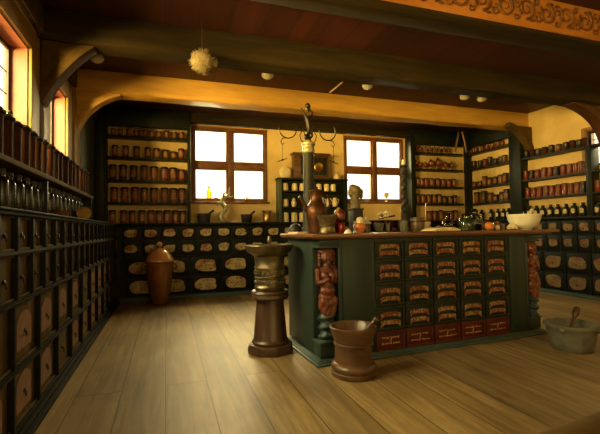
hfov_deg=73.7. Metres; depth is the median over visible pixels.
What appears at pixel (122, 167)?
apothecary jar
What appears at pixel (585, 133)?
window
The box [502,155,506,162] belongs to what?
apothecary jar
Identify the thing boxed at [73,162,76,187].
apothecary jar
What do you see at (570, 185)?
apothecary jar
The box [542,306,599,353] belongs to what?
mortar
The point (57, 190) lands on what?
medicine bottle
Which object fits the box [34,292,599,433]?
floor
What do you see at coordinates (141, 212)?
apothecary jar
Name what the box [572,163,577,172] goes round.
apothecary jar
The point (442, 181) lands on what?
apothecary jar
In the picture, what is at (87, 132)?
trim
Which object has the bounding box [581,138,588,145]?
apothecary jar
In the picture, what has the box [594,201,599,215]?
medicine bottle
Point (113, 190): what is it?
apothecary jar
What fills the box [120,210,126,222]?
apothecary jar
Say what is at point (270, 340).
mortar
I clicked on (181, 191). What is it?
apothecary jar
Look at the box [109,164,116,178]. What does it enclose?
apothecary jar
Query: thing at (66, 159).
apothecary jar
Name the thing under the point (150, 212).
apothecary jar
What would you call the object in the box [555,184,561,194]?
apothecary jar
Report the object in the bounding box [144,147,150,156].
apothecary jar
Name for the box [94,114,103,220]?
trim
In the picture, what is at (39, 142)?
apothecary jar
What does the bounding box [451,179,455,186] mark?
apothecary jar
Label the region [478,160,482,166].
apothecary jar
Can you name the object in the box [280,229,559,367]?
counter
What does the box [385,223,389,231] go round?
jar
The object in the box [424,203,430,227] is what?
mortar
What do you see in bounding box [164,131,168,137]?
apothecary jar
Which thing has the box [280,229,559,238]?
countertop
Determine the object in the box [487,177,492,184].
apothecary jar
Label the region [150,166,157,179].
apothecary jar
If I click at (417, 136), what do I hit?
shelf rack
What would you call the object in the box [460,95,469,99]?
globe
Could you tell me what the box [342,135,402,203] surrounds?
window
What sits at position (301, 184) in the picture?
jar
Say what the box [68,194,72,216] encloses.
medicine bottle
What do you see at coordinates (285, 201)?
jar
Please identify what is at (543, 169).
apothecary jar
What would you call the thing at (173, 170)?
apothecary jar
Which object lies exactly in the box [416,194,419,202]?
apothecary jar
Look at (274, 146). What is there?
wall
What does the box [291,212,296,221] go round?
jar
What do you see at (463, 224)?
glass jar
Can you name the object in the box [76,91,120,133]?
trim
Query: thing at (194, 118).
trim
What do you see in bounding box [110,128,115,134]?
apothecary jar
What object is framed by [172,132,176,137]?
apothecary jar
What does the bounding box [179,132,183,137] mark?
apothecary jar
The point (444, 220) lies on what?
glass jar
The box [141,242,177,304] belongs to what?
urn
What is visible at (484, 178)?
apothecary jar
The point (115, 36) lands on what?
beam
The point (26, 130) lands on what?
apothecary jar
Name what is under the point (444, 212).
apothecary jar
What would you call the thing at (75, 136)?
trim
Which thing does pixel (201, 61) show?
dried pufferfish
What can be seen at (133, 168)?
apothecary jar
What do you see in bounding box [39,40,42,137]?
trim
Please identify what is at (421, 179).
apothecary jar
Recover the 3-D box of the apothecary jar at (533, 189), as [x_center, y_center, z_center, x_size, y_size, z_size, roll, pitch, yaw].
[4.057,-0.425,6.931,0.101,0.176,0.103,0,-2,-24]
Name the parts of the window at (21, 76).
frame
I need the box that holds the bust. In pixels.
[348,184,363,232]
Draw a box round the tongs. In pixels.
[454,127,466,151]
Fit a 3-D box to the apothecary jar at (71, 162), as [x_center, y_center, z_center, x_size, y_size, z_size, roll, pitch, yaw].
[-2.327,-0.431,4.005,0.114,0.286,0.116,0,-2,-24]
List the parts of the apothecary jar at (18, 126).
lid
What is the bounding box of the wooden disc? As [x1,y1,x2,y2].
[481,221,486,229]
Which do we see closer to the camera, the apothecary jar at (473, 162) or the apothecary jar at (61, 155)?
the apothecary jar at (61, 155)
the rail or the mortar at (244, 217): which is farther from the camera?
the mortar at (244, 217)
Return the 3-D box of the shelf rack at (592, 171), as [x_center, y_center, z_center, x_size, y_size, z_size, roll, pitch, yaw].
[4.358,-0.542,5.999,0.169,1.055,2.285,0,-2,-18]
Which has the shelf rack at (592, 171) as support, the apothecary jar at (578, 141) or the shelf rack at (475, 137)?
the apothecary jar at (578, 141)
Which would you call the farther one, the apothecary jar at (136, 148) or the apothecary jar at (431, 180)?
the apothecary jar at (431, 180)
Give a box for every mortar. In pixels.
[197,209,213,222]
[241,211,254,221]
[245,236,293,357]
[316,207,339,233]
[329,316,378,381]
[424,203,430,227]
[506,208,541,229]
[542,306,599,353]
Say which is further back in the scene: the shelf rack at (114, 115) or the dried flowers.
the shelf rack at (114, 115)
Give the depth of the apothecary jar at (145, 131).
6.51 m
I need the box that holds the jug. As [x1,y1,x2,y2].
[298,186,330,233]
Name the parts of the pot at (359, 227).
lid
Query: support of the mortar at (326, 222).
on the counter at (427, 291)
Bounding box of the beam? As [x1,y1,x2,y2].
[36,6,599,106]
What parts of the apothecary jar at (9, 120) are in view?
lid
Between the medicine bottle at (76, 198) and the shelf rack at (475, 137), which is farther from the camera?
the shelf rack at (475, 137)
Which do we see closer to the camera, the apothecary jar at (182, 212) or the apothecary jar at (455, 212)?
the apothecary jar at (182, 212)
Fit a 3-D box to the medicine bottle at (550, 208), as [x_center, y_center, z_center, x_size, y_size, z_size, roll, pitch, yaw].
[4.144,-0.100,6.609,0.092,0.215,0.090,0,-2,-19]
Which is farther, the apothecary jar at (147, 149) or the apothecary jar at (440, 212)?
the apothecary jar at (440, 212)
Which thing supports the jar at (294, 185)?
on the shelf rack at (340, 193)
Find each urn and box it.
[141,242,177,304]
[428,159,433,168]
[435,157,440,168]
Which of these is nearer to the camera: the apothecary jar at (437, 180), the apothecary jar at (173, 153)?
the apothecary jar at (173, 153)
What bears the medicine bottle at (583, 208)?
on the cabinet at (569, 258)
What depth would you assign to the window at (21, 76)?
3.26 m
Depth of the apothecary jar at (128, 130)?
6.45 m
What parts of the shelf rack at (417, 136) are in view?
cornice, shelf, shelf, shelf, shelf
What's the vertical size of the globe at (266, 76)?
0.275 m
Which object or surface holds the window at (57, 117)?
in the wall at (14, 0)
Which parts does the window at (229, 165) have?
sill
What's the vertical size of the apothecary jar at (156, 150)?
0.171 m
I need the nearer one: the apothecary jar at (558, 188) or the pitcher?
the apothecary jar at (558, 188)
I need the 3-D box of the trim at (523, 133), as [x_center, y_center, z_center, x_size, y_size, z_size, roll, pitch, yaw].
[3.837,-1.383,7.009,0.556,0.498,0.138,0,-2,-18]
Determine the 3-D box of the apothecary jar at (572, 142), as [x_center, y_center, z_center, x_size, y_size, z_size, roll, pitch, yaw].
[4.270,-1.131,6.266,0.098,0.141,0.100,0,-2,-25]
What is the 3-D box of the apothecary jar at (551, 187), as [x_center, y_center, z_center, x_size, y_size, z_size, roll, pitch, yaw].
[4.164,-0.436,6.606,0.101,0.176,0.103,0,-2,-24]
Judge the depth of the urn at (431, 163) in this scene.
8.26 m
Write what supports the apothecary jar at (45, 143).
on the shelf
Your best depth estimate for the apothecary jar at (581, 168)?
6.11 m
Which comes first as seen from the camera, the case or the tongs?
the case
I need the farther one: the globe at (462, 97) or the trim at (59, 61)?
the globe at (462, 97)
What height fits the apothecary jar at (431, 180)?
0.181 m
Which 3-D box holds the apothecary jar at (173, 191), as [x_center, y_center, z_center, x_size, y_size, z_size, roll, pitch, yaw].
[-2.104,-0.358,6.661,0.126,0.251,0.124,-1,-2,-10]
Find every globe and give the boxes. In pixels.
[90,54,103,63]
[262,73,273,79]
[362,84,372,89]
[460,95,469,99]
[477,96,486,101]
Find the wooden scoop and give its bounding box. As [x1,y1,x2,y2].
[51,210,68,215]
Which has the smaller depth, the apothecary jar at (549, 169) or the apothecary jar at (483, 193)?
the apothecary jar at (549, 169)
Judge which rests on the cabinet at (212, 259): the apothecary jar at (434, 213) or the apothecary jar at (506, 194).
the apothecary jar at (434, 213)
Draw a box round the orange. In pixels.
[485,222,493,229]
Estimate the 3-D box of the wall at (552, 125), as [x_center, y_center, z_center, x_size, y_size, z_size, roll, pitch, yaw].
[5.117,-0.398,4.295,0.170,3.100,9.280,0,-2,-18]
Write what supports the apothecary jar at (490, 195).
on the shelf rack at (475, 137)
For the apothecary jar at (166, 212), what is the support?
on the cabinet at (212, 259)
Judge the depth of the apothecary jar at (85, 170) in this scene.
4.66 m
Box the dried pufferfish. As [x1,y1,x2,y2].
[188,48,217,74]
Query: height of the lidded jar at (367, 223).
0.152 m
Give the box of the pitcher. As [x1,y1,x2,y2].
[330,198,338,206]
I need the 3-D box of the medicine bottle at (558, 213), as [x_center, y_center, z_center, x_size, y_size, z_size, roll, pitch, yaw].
[4.179,-0.103,6.477,0.092,0.212,0.090,0,-2,-26]
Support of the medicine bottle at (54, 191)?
on the cabinet at (58, 273)
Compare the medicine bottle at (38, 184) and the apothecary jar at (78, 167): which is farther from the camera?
the apothecary jar at (78, 167)
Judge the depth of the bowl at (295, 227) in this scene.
3.88 m
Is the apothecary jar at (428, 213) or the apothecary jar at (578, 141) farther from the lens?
the apothecary jar at (428, 213)
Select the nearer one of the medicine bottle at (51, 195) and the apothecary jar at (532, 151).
the medicine bottle at (51, 195)
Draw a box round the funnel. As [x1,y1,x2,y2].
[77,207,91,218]
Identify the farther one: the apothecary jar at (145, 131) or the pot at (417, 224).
the apothecary jar at (145, 131)
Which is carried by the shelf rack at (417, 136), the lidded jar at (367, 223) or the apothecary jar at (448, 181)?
the apothecary jar at (448, 181)
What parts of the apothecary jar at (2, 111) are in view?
lid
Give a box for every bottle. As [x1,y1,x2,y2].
[0,168,8,206]
[5,172,15,207]
[14,175,24,208]
[23,177,32,210]
[30,181,38,211]
[36,182,43,211]
[48,187,53,213]
[52,188,57,209]
[56,189,61,209]
[60,192,65,209]
[64,193,69,215]
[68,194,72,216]
[71,196,76,216]
[75,197,79,217]
[334,209,344,232]
[479,210,483,219]
[489,209,493,218]
[495,209,500,218]
[501,208,505,218]
[534,205,539,213]
[540,205,545,217]
[548,204,553,216]
[555,204,561,216]
[563,204,569,216]
[571,203,577,216]
[580,202,586,215]
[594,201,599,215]
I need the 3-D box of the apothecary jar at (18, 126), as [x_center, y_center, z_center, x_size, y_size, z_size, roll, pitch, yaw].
[-1.864,-0.480,2.600,0.114,0.286,0.116,0,-2,-14]
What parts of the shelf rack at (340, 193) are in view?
panel, shelf, shelf, panel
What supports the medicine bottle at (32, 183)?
on the cabinet at (58, 273)
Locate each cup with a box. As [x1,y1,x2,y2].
[262,210,270,221]
[373,223,383,231]
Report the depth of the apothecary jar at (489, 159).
7.84 m
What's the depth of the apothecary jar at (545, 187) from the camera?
6.68 m
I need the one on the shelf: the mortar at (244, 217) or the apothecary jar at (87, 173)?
the apothecary jar at (87, 173)
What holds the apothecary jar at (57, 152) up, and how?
on the shelf
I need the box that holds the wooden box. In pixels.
[369,220,402,231]
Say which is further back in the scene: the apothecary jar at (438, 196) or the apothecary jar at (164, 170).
the apothecary jar at (438, 196)
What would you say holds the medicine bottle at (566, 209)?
on the cabinet at (569, 258)
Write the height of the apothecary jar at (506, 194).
0.221 m
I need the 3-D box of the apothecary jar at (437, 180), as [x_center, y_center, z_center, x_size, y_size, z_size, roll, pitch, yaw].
[2.856,-0.713,8.316,0.105,0.181,0.103,0,-2,-20]
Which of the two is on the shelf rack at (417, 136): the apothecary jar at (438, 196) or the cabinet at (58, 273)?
the apothecary jar at (438, 196)
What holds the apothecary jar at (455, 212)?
on the cabinet at (212, 259)
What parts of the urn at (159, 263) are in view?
lid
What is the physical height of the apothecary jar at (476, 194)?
0.231 m
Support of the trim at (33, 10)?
attached to the wall at (14, 0)
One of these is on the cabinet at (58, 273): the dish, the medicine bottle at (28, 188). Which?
the medicine bottle at (28, 188)
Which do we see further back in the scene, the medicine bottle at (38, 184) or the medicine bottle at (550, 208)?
the medicine bottle at (550, 208)
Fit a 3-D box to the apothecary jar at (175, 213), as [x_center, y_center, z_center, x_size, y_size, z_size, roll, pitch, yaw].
[-2.070,-0.006,6.650,0.111,0.216,0.110,0,-2,-18]
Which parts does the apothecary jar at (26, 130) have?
lid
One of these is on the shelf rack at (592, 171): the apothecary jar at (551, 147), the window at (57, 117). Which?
the apothecary jar at (551, 147)
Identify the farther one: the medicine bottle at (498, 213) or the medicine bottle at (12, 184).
the medicine bottle at (498, 213)
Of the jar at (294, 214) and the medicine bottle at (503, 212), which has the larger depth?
the medicine bottle at (503, 212)
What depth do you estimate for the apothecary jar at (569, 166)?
6.28 m
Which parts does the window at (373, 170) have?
sill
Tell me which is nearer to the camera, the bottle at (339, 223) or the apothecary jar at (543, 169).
the bottle at (339, 223)
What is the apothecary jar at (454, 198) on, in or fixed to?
on the shelf rack at (417, 136)
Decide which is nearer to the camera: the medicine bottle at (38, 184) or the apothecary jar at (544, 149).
the medicine bottle at (38, 184)
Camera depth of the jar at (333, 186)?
7.52 m
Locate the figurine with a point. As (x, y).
(221, 218)
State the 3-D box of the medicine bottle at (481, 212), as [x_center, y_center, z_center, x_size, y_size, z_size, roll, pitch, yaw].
[3.655,-0.045,8.043,0.092,0.205,0.090,0,-2,-14]
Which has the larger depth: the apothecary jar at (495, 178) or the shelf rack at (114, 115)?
the apothecary jar at (495, 178)
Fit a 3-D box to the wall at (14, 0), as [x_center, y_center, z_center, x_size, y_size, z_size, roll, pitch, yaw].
[-1.884,-0.363,1.958,0.170,3.100,9.280,0,-2,-18]
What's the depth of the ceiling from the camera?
4.57 m
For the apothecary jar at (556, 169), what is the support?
on the shelf rack at (592, 171)
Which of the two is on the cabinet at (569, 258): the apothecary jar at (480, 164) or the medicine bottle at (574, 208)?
the medicine bottle at (574, 208)
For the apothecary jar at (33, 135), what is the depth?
2.86 m
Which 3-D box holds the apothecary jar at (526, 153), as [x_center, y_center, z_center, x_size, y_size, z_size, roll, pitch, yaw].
[4.003,-1.100,7.070,0.089,0.136,0.090,0,-2,-26]
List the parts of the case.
door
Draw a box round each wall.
[0,0,71,125]
[108,124,464,253]
[463,105,599,219]
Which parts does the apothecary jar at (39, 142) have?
lid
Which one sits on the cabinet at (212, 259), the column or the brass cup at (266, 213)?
the brass cup at (266, 213)
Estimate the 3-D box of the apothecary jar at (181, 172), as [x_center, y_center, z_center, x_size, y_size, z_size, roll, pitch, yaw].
[-1.983,-0.694,6.710,0.126,0.201,0.124,0,-2,-23]
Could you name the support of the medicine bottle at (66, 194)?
on the cabinet at (58, 273)
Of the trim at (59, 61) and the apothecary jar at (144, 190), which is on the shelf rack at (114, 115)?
the apothecary jar at (144, 190)
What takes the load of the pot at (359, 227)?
on the counter at (427, 291)
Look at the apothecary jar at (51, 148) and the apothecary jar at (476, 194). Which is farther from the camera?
the apothecary jar at (476, 194)
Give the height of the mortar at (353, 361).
0.431 m
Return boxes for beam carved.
[250,0,599,59]
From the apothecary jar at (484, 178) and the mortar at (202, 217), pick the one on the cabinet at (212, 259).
the mortar at (202, 217)
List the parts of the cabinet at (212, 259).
drawer, drawer, drawer, drawer, drawer, drawer, drawer, drawer, drawer, drawer, drawer, drawer, drawer, drawer, drawer, drawer, drawer, drawer, drawer, drawer, drawer, drawer, drawer, drawer, drawer, drawer, drawer, drawer, drawer, drawer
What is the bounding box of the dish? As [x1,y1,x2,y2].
[279,166,290,177]
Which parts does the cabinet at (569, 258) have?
drawer, drawer, drawer, drawer, drawer, drawer, drawer, drawer, drawer, drawer, drawer, drawer, drawer, drawer, drawer, drawer, drawer, drawer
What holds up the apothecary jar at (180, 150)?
on the shelf rack at (114, 115)
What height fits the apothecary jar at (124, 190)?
0.251 m
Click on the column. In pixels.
(308, 150)
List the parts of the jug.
spout, handle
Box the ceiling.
[40,0,599,132]
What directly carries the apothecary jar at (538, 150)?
on the shelf rack at (592, 171)
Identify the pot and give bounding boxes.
[291,198,296,205]
[354,217,365,232]
[410,217,424,231]
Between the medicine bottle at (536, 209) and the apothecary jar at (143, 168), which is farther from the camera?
the medicine bottle at (536, 209)
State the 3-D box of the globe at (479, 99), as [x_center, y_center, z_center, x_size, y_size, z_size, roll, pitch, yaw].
[2.529,-1.736,5.567,0.136,0.270,0.136,0,-2,-18]
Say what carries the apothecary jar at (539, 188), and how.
on the shelf rack at (592, 171)
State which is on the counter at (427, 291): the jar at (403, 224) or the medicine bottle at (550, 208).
the jar at (403, 224)
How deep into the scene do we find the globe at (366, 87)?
4.97 m
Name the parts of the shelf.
shelf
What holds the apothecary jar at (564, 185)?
on the shelf rack at (592, 171)
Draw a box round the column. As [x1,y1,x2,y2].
[277,103,337,231]
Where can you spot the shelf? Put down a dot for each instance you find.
(10, 164)
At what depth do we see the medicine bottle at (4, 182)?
2.38 m
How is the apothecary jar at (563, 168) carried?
on the shelf rack at (592, 171)
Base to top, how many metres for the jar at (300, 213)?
0.180 m
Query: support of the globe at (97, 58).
hanging from the ceiling
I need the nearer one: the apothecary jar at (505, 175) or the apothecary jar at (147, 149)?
the apothecary jar at (147, 149)
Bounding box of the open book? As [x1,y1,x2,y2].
[420,227,461,231]
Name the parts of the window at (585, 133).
architrave, frame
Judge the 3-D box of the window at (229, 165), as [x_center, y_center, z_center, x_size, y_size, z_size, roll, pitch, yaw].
[-1.239,-0.913,7.092,1.410,1.360,0.130,0,-2,-18]
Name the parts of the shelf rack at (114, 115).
shelf, shelf, shelf, shelf, cornice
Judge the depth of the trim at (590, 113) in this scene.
5.76 m
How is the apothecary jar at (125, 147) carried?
on the shelf rack at (114, 115)
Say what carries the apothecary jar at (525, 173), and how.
on the shelf rack at (592, 171)
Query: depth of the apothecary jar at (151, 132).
6.55 m
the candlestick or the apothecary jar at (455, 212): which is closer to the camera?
the candlestick
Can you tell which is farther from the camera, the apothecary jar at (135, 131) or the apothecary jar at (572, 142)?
the apothecary jar at (135, 131)
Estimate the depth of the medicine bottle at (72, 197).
4.18 m
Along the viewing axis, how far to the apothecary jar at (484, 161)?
7.96 m
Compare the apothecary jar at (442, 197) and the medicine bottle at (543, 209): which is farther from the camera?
the apothecary jar at (442, 197)
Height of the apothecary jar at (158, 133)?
0.121 m
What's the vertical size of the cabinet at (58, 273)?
1.225 m
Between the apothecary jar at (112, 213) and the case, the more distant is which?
the case
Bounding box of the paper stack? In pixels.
[287,232,308,233]
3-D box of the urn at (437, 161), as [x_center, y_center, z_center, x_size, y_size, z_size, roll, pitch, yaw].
[2.877,-1.117,8.337,0.124,0.270,0.125,0,-2,-19]
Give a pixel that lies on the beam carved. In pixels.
(548, 25)
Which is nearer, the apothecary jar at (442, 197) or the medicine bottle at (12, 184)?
the medicine bottle at (12, 184)
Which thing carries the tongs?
hanging from the ceiling
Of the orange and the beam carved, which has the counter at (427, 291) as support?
the orange
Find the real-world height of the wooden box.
0.124 m
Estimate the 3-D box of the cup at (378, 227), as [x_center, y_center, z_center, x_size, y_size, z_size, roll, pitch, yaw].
[0.785,0.106,3.982,0.108,0.090,0.108,0,-2,-18]
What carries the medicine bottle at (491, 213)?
on the cabinet at (569, 258)
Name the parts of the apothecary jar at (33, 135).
lid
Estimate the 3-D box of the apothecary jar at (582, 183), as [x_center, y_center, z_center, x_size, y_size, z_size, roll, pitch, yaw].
[4.328,-0.459,6.111,0.101,0.186,0.103,0,-2,-13]
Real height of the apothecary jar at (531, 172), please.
0.166 m
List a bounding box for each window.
[0,0,39,135]
[43,80,71,159]
[190,124,269,203]
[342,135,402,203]
[581,127,599,167]
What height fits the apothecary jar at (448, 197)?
0.161 m
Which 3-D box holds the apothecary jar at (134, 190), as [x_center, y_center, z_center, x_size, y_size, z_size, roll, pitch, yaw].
[-2.671,-0.358,6.477,0.126,0.256,0.124,0,-2,-27]
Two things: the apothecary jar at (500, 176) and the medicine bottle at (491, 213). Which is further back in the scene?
the medicine bottle at (491, 213)
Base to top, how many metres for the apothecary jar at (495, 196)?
0.141 m
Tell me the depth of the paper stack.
3.65 m
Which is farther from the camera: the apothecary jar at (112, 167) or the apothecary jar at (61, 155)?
the apothecary jar at (112, 167)
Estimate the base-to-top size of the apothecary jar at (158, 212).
0.211 m
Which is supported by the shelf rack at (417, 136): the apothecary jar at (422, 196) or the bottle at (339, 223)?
the apothecary jar at (422, 196)
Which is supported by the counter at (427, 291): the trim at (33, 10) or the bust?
the bust
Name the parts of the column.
scroll arm, scroll arm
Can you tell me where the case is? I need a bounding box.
[290,152,330,178]
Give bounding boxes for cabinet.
[0,206,119,433]
[117,220,457,302]
[475,216,599,300]
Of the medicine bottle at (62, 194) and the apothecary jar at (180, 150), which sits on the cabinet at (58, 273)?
the medicine bottle at (62, 194)
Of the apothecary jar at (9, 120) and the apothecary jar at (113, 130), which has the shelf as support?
the apothecary jar at (9, 120)
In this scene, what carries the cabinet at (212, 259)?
on the floor
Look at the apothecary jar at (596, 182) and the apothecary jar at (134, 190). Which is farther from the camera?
the apothecary jar at (134, 190)
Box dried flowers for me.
[376,211,394,219]
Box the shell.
[507,223,517,229]
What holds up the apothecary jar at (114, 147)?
on the shelf rack at (114, 115)
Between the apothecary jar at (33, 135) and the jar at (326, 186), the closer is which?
the apothecary jar at (33, 135)
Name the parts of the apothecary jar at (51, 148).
lid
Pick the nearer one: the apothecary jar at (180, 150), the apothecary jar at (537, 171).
the apothecary jar at (180, 150)
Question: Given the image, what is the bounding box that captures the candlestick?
[399,159,410,230]
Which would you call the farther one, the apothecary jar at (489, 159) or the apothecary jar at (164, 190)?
the apothecary jar at (489, 159)
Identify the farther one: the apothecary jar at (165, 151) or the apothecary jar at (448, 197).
the apothecary jar at (448, 197)
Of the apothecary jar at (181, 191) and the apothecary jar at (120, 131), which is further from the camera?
the apothecary jar at (181, 191)
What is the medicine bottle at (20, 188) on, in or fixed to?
on the cabinet at (58, 273)
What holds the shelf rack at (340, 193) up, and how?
on the cabinet at (212, 259)
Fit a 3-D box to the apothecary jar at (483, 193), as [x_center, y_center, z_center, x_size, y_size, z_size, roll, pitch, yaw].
[3.694,-0.404,8.027,0.116,0.241,0.118,-1,-2,-10]
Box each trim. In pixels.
[16,0,97,118]
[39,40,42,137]
[40,40,96,106]
[72,87,79,165]
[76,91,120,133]
[80,115,93,219]
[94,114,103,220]
[98,106,462,141]
[503,122,533,152]
[563,102,599,142]
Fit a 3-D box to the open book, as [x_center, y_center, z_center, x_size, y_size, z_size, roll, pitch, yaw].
[1.385,0.122,3.938,0.330,0.037,0.230,0,-2,-24]
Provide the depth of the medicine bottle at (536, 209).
6.82 m
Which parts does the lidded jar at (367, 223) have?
lid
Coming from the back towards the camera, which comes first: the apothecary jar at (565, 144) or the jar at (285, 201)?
the jar at (285, 201)
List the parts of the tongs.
leg, leg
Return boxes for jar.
[0,106,5,153]
[3,113,15,158]
[13,121,23,161]
[22,125,31,165]
[30,131,37,169]
[36,136,43,171]
[42,139,48,174]
[48,144,55,177]
[54,149,60,179]
[59,152,64,181]
[63,156,69,184]
[69,160,73,186]
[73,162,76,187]
[76,164,80,189]
[80,168,83,190]
[83,169,86,192]
[86,171,89,193]
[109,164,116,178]
[109,210,115,222]
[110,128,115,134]
[110,187,118,201]
[111,145,118,155]
[118,128,122,134]
[119,164,126,179]
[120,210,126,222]
[121,187,128,201]
[122,145,128,156]
[126,128,131,135]
[129,165,137,179]
[129,210,135,222]
[131,187,138,201]
[133,129,138,135]
[133,146,139,156]
[138,210,145,222]
[140,165,147,179]
[140,187,147,201]
[143,129,147,135]
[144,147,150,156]
[148,210,154,222]
[149,130,154,136]
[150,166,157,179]
[150,187,157,202]
[154,148,159,157]
[156,131,160,136]
[156,210,162,222]
[161,167,168,180]
[161,187,168,202]
[162,149,168,157]
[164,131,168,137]
[164,210,170,222]
[169,167,176,180]
[170,151,176,157]
[170,188,177,202]
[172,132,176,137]
[172,210,178,222]
[178,148,183,158]
[178,169,185,180]
[178,188,185,202]
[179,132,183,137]
[179,210,185,222]
[282,183,287,189]
[283,199,287,205]
[283,212,288,221]
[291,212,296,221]
[292,183,297,190]
[299,183,302,190]
[299,212,302,221]
[324,184,328,190]
[330,184,335,190]
[363,217,370,232]
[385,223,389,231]
[399,221,407,231]
[416,177,419,185]
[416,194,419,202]
[420,178,423,185]
[420,194,424,202]
[424,178,427,185]
[426,194,430,202]
[426,211,431,220]
[429,178,433,185]
[431,194,435,202]
[431,210,436,220]
[435,178,439,186]
[436,194,440,202]
[438,210,442,220]
[440,179,444,186]
[441,196,446,202]
[441,212,455,226]
[443,211,448,219]
[446,179,450,186]
[447,196,452,202]
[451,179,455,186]
[452,195,456,202]
[453,210,457,219]
[458,213,475,230]
[465,209,482,229]
[472,161,476,168]
[474,192,479,202]
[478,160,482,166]
[481,191,486,202]
[482,159,486,165]
[482,176,487,185]
[487,157,491,165]
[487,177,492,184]
[487,192,493,201]
[493,176,497,183]
[493,194,498,201]
[498,174,502,183]
[499,192,503,200]
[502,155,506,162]
[502,172,507,182]
[503,189,509,200]
[523,170,528,179]
[524,151,528,157]
[525,187,530,197]
[528,170,534,178]
[529,149,534,156]
[531,187,536,196]
[534,169,540,177]
[535,148,540,155]
[536,186,542,196]
[541,167,546,177]
[542,147,547,153]
[543,185,548,195]
[547,167,552,176]
[548,145,554,152]
[548,185,554,195]
[553,166,559,175]
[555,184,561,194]
[556,144,561,151]
[560,164,566,174]
[561,183,567,194]
[563,142,568,149]
[566,163,572,173]
[567,183,573,193]
[569,140,575,148]
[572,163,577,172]
[573,182,579,192]
[576,139,581,146]
[577,161,584,171]
[579,181,586,192]
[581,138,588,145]
[594,180,599,190]
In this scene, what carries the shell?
on the counter at (427, 291)
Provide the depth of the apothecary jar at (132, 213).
6.40 m
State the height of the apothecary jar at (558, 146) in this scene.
0.131 m
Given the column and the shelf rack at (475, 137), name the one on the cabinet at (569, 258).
the shelf rack at (475, 137)
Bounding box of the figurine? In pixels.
[214,187,232,222]
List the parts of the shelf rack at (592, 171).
shelf, shelf, shelf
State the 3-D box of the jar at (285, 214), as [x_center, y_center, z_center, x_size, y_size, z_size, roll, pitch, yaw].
[-0.259,0.002,7.244,0.109,0.180,0.109,0,-2,-18]
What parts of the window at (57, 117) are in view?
frame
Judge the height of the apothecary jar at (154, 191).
0.251 m
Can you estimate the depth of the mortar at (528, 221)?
4.19 m
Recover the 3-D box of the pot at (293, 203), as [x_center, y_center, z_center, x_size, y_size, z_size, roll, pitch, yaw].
[-0.112,-0.271,7.303,0.100,0.165,0.100,0,-2,-18]
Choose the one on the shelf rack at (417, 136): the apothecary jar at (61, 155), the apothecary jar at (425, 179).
the apothecary jar at (425, 179)
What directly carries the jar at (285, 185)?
on the shelf rack at (340, 193)
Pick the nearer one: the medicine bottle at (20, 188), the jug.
the medicine bottle at (20, 188)
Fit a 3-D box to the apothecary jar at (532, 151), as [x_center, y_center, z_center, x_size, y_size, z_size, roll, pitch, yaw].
[4.046,-1.107,6.957,0.098,0.141,0.100,0,-2,-22]
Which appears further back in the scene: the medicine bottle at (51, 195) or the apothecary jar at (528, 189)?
the apothecary jar at (528, 189)
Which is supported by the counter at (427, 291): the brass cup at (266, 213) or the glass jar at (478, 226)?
the glass jar at (478, 226)
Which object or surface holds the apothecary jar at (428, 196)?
on the shelf rack at (417, 136)
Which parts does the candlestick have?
twisted stem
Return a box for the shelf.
[0,153,93,219]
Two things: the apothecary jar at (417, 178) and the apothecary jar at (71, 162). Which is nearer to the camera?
the apothecary jar at (71, 162)
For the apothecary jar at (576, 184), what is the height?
0.181 m
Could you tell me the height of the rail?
0.555 m
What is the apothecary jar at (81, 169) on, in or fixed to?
on the shelf
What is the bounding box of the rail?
[537,412,599,433]
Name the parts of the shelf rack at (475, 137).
shelf, shelf, shelf, shelf, cornice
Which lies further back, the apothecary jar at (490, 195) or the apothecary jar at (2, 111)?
the apothecary jar at (490, 195)
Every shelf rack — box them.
[104,105,190,222]
[275,177,347,221]
[405,129,463,220]
[463,128,528,217]
[521,143,599,215]
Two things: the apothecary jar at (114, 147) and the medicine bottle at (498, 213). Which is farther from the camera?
the medicine bottle at (498, 213)
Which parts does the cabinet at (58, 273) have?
pull, pull, drawer, drawer, drawer, drawer, drawer, drawer, drawer, drawer, drawer, drawer, drawer, drawer, drawer, drawer, drawer, drawer, drawer, drawer, drawer, drawer, drawer, drawer, drawer, drawer, drawer, drawer, drawer, drawer, drawer, drawer, drawer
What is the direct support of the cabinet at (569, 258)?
on the floor
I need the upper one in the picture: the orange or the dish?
the dish

